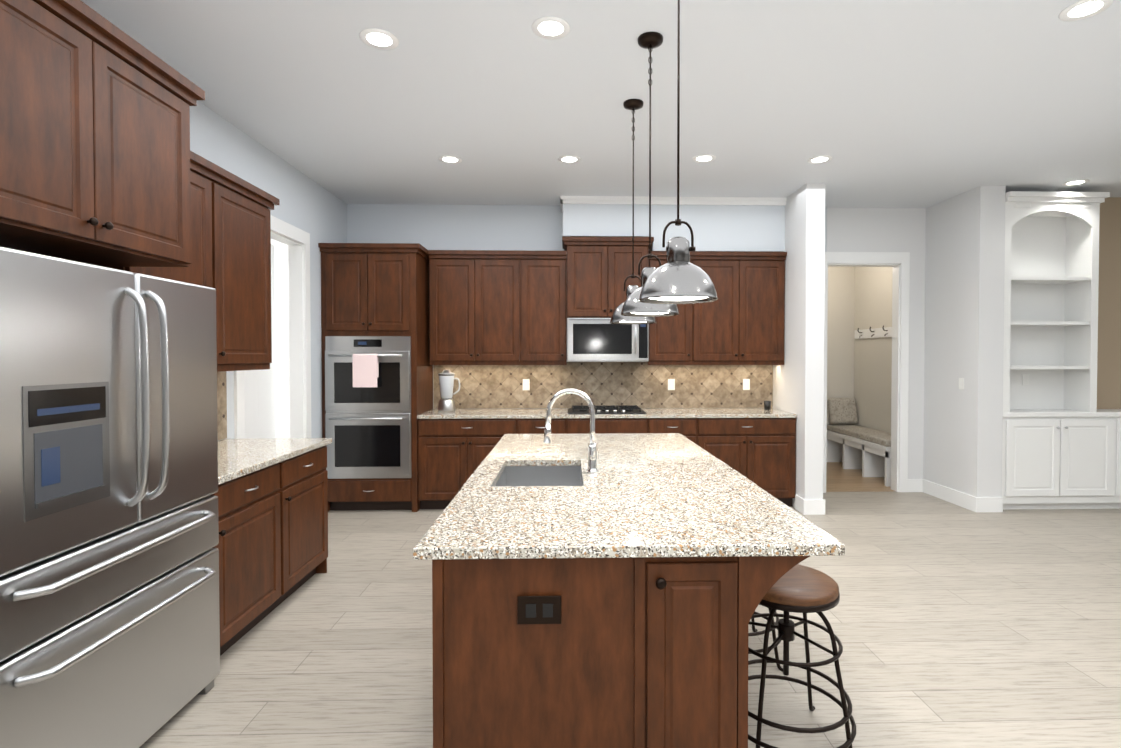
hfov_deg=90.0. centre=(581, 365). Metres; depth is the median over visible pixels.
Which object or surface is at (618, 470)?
island countertop
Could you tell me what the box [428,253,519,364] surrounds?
upper cabinet
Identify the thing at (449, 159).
recessed light
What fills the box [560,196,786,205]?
crown molding
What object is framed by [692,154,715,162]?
recessed light
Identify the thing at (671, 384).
electrical outlet
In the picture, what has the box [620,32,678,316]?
pendant light
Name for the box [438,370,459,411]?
blender
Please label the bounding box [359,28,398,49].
recessed light
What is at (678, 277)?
pendant light
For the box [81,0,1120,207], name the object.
ceiling
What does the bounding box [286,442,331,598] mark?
base cabinet
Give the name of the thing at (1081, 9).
recessed light
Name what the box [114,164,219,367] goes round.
upper cabinet
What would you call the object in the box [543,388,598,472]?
faucet
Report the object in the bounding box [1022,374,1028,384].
outlet
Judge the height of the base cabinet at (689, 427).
0.885 m
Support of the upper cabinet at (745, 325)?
attached to the wall
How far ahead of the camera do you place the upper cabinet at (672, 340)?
5.66 m
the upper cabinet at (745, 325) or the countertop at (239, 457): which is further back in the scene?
the upper cabinet at (745, 325)
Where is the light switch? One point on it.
(961, 383)
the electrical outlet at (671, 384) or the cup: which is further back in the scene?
the electrical outlet at (671, 384)
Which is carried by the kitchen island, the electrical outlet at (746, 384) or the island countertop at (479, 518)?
the island countertop at (479, 518)
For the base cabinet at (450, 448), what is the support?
on the floor
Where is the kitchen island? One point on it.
(661, 564)
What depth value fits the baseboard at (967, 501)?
5.61 m
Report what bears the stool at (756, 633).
on the floor
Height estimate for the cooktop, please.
0.046 m
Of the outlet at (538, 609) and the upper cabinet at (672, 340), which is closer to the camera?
the outlet at (538, 609)
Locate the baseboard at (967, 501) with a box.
[922,479,981,511]
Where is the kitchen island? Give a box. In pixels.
[421,465,828,747]
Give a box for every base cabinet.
[210,462,285,655]
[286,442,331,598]
[417,416,516,508]
[517,416,568,433]
[569,416,648,433]
[649,416,700,446]
[701,416,796,506]
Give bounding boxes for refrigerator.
[0,246,219,747]
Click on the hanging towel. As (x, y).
(365, 370)
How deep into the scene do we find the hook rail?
7.29 m
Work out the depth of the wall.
5.70 m
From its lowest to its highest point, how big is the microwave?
0.435 m
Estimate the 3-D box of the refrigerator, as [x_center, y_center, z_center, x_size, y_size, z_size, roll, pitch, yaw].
[-1.937,0.552,1.984,0.806,1.780,1.038,0,1,-2]
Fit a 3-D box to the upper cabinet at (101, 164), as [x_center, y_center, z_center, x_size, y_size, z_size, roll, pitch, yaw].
[-2.039,-0.813,1.971,0.637,0.759,1.040,0,1,-2]
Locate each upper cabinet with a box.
[0,0,199,271]
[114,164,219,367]
[216,172,275,367]
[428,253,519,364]
[520,253,566,364]
[564,241,651,320]
[648,253,695,364]
[696,253,786,364]
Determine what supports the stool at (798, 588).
on the floor
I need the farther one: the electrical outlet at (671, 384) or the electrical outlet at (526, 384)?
the electrical outlet at (671, 384)
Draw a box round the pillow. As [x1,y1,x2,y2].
[828,398,857,423]
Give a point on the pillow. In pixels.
(842, 410)
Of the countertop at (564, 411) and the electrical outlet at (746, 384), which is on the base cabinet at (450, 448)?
the countertop at (564, 411)
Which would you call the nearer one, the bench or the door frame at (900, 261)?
the door frame at (900, 261)
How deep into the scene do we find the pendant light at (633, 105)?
3.54 m
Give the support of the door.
attached to the wall
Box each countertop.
[218,438,331,485]
[413,485,844,559]
[417,408,796,415]
[465,457,756,484]
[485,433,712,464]
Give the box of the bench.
[826,424,890,485]
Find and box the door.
[244,244,275,437]
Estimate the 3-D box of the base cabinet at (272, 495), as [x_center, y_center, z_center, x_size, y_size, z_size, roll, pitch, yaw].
[-2.033,0.985,2.863,0.678,0.885,0.625,0,1,-2]
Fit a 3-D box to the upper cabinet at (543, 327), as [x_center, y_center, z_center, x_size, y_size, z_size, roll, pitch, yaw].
[-0.389,-0.576,5.796,0.462,1.070,0.348,0,1,-2]
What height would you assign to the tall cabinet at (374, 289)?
2.530 m
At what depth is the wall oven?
5.25 m
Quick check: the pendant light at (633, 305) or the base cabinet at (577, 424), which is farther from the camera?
the base cabinet at (577, 424)
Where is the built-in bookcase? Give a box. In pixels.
[1002,191,1120,508]
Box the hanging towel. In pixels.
[352,354,378,386]
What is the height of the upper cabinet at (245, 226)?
1.070 m
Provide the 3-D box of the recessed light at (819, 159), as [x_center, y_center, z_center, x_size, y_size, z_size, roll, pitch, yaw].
[1.939,-1.678,4.566,0.190,0.004,0.190,0,1,-2]
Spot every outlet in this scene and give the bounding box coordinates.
[517,596,560,623]
[523,379,529,389]
[668,379,674,389]
[743,379,749,389]
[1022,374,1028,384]
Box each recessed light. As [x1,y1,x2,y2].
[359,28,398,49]
[438,155,461,163]
[531,16,569,38]
[558,155,580,163]
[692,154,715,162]
[807,155,832,163]
[1059,0,1113,20]
[1062,179,1088,185]
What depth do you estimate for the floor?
2.88 m
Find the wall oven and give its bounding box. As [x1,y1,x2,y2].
[325,336,411,478]
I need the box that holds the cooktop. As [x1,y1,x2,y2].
[568,405,646,413]
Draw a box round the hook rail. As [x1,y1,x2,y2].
[855,325,891,338]
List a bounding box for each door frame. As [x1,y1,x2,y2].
[234,215,310,438]
[823,252,921,492]
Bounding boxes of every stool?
[748,564,855,747]
[748,607,782,671]
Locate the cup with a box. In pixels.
[764,401,770,409]
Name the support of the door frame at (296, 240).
attached to the wall
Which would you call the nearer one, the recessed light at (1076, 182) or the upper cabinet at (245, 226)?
the upper cabinet at (245, 226)
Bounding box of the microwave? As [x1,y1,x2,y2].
[567,318,648,361]
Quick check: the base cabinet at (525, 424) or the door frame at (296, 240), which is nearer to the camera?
the door frame at (296, 240)
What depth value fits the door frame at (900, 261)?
6.07 m
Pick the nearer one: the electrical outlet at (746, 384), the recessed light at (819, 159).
the recessed light at (819, 159)
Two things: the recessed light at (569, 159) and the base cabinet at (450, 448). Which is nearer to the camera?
the recessed light at (569, 159)
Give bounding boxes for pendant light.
[610,99,656,323]
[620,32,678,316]
[639,0,717,303]
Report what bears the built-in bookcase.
on the floor
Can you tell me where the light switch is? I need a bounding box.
[959,378,963,389]
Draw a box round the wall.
[190,100,1120,507]
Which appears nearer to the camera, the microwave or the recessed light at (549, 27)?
the recessed light at (549, 27)
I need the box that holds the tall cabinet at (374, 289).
[318,243,432,511]
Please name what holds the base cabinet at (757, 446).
on the floor
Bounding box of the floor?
[139,462,1120,747]

